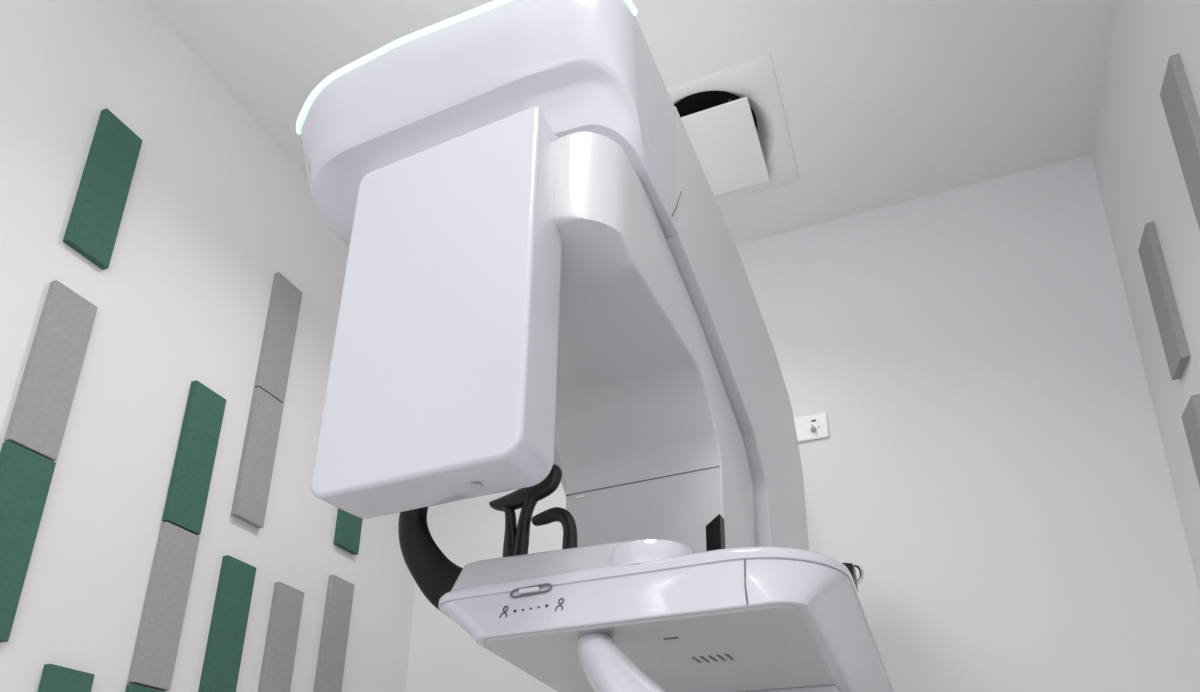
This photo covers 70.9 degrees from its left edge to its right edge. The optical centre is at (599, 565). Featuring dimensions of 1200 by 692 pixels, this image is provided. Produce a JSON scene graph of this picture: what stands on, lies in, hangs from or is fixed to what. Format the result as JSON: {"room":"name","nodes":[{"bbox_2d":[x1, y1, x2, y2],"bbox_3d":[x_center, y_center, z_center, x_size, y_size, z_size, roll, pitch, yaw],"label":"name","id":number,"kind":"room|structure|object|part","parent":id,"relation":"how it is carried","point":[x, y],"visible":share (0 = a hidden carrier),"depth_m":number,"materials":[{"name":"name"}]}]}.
{"room":"radiology room","nodes":[
{"label":"radiology room","id":0,"kind":"room"},
{"bbox_2d":[0,0,415,691],"bbox_3d":[-1.416,-0.323,1.423,0.100,2.960,3.898,-7,-22,21],"label":"wall","id":1,"kind":"structure","parent":0,"point":[215,208],"depth_m":2.15,"materials":[{"name":"white paint"}]},
{"bbox_2d":[0,441,55,641],"bbox_3d":[-1.208,-0.051,1.712,0.020,0.400,0.104,-7,-22,21],"label":"acoustic panel","id":2,"kind":"object","parent":1,"relation":"attached to","point":[26,476],"visible":1,"depth_m":1.73,"materials":[{"name":"green fabric"}]},
{"bbox_2d":[4,280,97,460],"bbox_3d":[-1.202,-0.430,1.853,0.020,0.400,0.104,-7,-22,21],"label":"acoustic panel","id":3,"kind":"object","parent":1,"relation":"attached to","point":[46,392],"visible":0.91,"depth_m":1.84,"materials":[{"name":"grey fabric"}]},
{"bbox_2d":[37,664,94,691],"bbox_3d":[-1.139,0.410,1.737,0.020,0.400,0.104,-7,-22,21],"label":"acoustic panel","id":4,"kind":"object","parent":1,"relation":"attached to","point":[54,678],"visible":1,"depth_m":1.78,"materials":[{"name":"green fabric"}]},
{"bbox_2d":[63,108,142,269],"bbox_3d":[-1.194,-0.910,2.032,0.020,0.400,0.104,-7,-22,21],"label":"acoustic panel","id":5,"kind":"object","parent":1,"relation":"attached to","point":[92,229],"visible":1,"depth_m":2.02,"materials":[{"name":"green fabric"}]},
{"bbox_2d":[125,684,164,691],"bbox_3d":[-1.064,0.476,1.911,0.020,0.400,0.104,-7,-22,21],"label":"acoustic panel","id":6,"kind":"object","parent":1,"relation":"attached to","point":[129,687],"visible":1,"depth_m":1.95,"materials":[{"name":"green fabric"}]},
{"bbox_2d":[127,522,199,690],"bbox_3d":[-1.058,0.097,2.053,0.020,0.400,0.104,-7,-22,21],"label":"acoustic panel","id":7,"kind":"object","parent":1,"relation":"attached to","point":[165,603],"visible":1,"depth_m":2.04,"materials":[{"name":"grey fabric"}]},
{"bbox_2d":[162,380,225,534],"bbox_3d":[-1.052,-0.282,2.194,0.020,0.400,0.104,-7,-22,21],"label":"acoustic panel","id":8,"kind":"object","parent":1,"relation":"attached to","point":[187,495],"visible":0.89,"depth_m":2.18,"materials":[{"name":"green fabric"}]},
{"bbox_2d":[198,555,255,691],"bbox_3d":[-0.983,0.178,2.224,0.020,0.400,0.104,-7,-22,21],"label":"acoustic panel","id":9,"kind":"object","parent":1,"relation":"attached to","point":[227,631],"visible":1,"depth_m":2.22,"materials":[{"name":"green fabric"}]},
{"bbox_2d":[231,387,283,527],"bbox_3d":[-0.975,-0.309,2.406,0.020,0.400,0.104,-7,-22,21],"label":"acoustic panel","id":10,"kind":"object","parent":1,"relation":"attached to","point":[254,477],"visible":1,"depth_m":2.39,"materials":[{"name":"grey fabric"}]},
{"bbox_2d":[254,272,301,402],"bbox_3d":[-0.969,-0.689,2.547,0.020,0.400,0.104,-7,-22,21],"label":"acoustic panel","id":11,"kind":"object","parent":1,"relation":"attached to","point":[275,357],"visible":0.89,"depth_m":2.53,"materials":[{"name":"grey fabric"}]},
{"bbox_2d":[258,582,303,691],"bbox_3d":[-0.909,0.252,2.392,0.020,0.400,0.104,-7,-22,21],"label":"acoustic panel","id":12,"kind":"object","parent":1,"relation":"attached to","point":[278,660],"visible":1,"depth_m":2.40,"materials":[{"name":"grey fabric"}]},
{"bbox_2d":[313,575,353,691],"bbox_3d":[-0.825,0.234,2.616,0.020,0.400,0.104,-7,-22,21],"label":"acoustic panel","id":13,"kind":"object","parent":1,"relation":"attached to","point":[339,596],"visible":1,"depth_m":2.61,"materials":[{"name":"grey fabric"}]},
{"bbox_2d":[333,508,362,554],"bbox_3d":[-0.818,-0.239,2.793,0.020,0.400,0.104,-7,-22,21],"label":"acoustic panel","id":14,"kind":"object","parent":1,"relation":"attached to","point":[347,535],"visible":0.45,"depth_m":2.73,"materials":[{"name":"green fabric"}]},
{"bbox_2d":[144,0,1117,244],"bbox_3d":[-0.247,-1.809,1.484,2.376,0.100,3.698,-7,-22,21],"label":"ceiling","id":15,"kind":"structure","parent":0,"point":[885,103],"depth_m":2.38,"materials":[{"name":"white paint"}]},
{"bbox_2d":[667,54,799,203],"bbox_3d":[0.341,-1.344,2.651,0.484,0.133,0.484,-7,-22,21],"label":"ceiling vent","id":16,"kind":"object","parent":15,"relation":"in","point":[733,119],"visible":0.56,"depth_m":2.56,"materials":[{"name":"metal"}]},
{"bbox_3d":[0.334,-1.281,2.640,0.331,0.008,0.330,-7,-22,21],"label":"plate","id":17,"kind":"part","parent":16,"relation":"part of","materials":[{"name":"plastic"}]},
{"bbox_2d":[405,154,1199,691],"bbox_3d":[0.441,0.156,2.631,2.376,2.960,0.100,-7,-22,21],"label":"wall","id":18,"kind":"structure","parent":0,"point":[992,464],"depth_m":2.51,"materials":[{"name":"white paint"}]},
{"bbox_2d":[794,412,828,442],"bbox_3d":[0.651,-0.442,2.691,0.146,0.088,0.034,-7,-22,21],"label":"wall switch","id":19,"kind":"object","parent":18,"relation":"attached to","point":[810,427],"visible":0.84,"depth_m":2.69,"materials":[{"name":"grey plastic"}]},
{"bbox_2d":[1091,0,1199,591],"bbox_3d":[0.880,-0.616,0.545,0.100,2.960,3.898,-7,-22,21],"label":"wall","id":20,"kind":"structure","parent":0,"point":[1141,180],"depth_m":2.12,"materials":[{"name":"white paint"}]},
{"bbox_2d":[1138,222,1189,379],"bbox_3d":[1.407,-0.663,2.106,0.020,0.400,0.104,-7,-22,21],"label":"acoustic panel","id":21,"kind":"object","parent":20,"relation":"attached to","point":[1169,323],"visible":1,"depth_m":2.08,"materials":[{"name":"grey fabric"}]},
{"bbox_2d":[1160,53,1199,229],"bbox_3d":[1.259,-0.900,1.797,0.020,0.400,0.104,-7,-22,21],"label":"acoustic panel","id":22,"kind":"object","parent":20,"relation":"attached to","point":[1176,96],"visible":1,"depth_m":1.80,"materials":[{"name":"grey fabric"}]},
{"bbox_2d":[1181,394,1199,486],"bbox_3d":[1.400,-0.193,1.930,0.020,0.400,0.104,-7,-22,21],"label":"acoustic panel","id":23,"kind":"object","parent":20,"relation":"attached to","point":[1190,417],"visible":1,"depth_m":1.98,"materials":[{"name":"grey fabric"}]},
{"bbox_3d":[-0.290,0.964,0.450,2.576,0.100,3.898,-7,-22,21],"label":"floor","id":24,"kind":"structure","parent":0,"visible":0},
{"bbox_2d":[296,0,893,691],"bbox_3d":[0.059,0.242,1.649,0.968,2.102,1.365,-8,-22,24],"label":"machine","id":25,"kind":"object","parent":24,"relation":"on","point":[546,284],"visible":1,"depth_m":1.35,"materials":[{"name":"white plastic"}]},
{"bbox_3d":[-0.102,0.036,1.217,0.034,0.008,0.008,-8,-22,24],"label":"slider knob","id":26,"kind":"part","parent":25,"relation":"part of","materials":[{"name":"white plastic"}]},
{"bbox_2d":[451,540,631,590],"bbox_3d":[-0.004,0.051,1.393,0.426,0.053,0.370,-8,-22,24],"label":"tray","id":27,"kind":"object","parent":25,"relation":"on","point":[578,563],"depth_m":1.24,"materials":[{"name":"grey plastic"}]},
{"bbox_3d":[0.016,-0.244,1.599,0.350,0.636,0.797,-8,-22,24],"label":"rotating arm","id":28,"kind":"part","parent":25,"relation":"part of","materials":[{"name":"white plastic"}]},
{"bbox_3d":[0.098,0.155,1.322,0.521,0.004,0.458,-8,-22,24],"label":"underside panel","id":29,"kind":"part","parent":25,"relation":"part of","materials":[{"name":"grey plastic"}]},
{"bbox_2d":[691,654,733,662],"bbox_3d":[0.171,0.141,1.275,0.056,0.002,0.035,-8,-22,24],"label":"vent grille","id":30,"kind":"object","parent":25,"relation":"attached to","point":[697,658],"depth_m":1.27,"materials":[{"name":"white plastic"}]},
{"bbox_3d":[0.204,0.007,1.472,0.027,0.197,0.030,-8,-22,24],"label":"post","id":31,"kind":"part","parent":25,"relation":"part of","materials":[{"name":"black plastic"}]}
]}

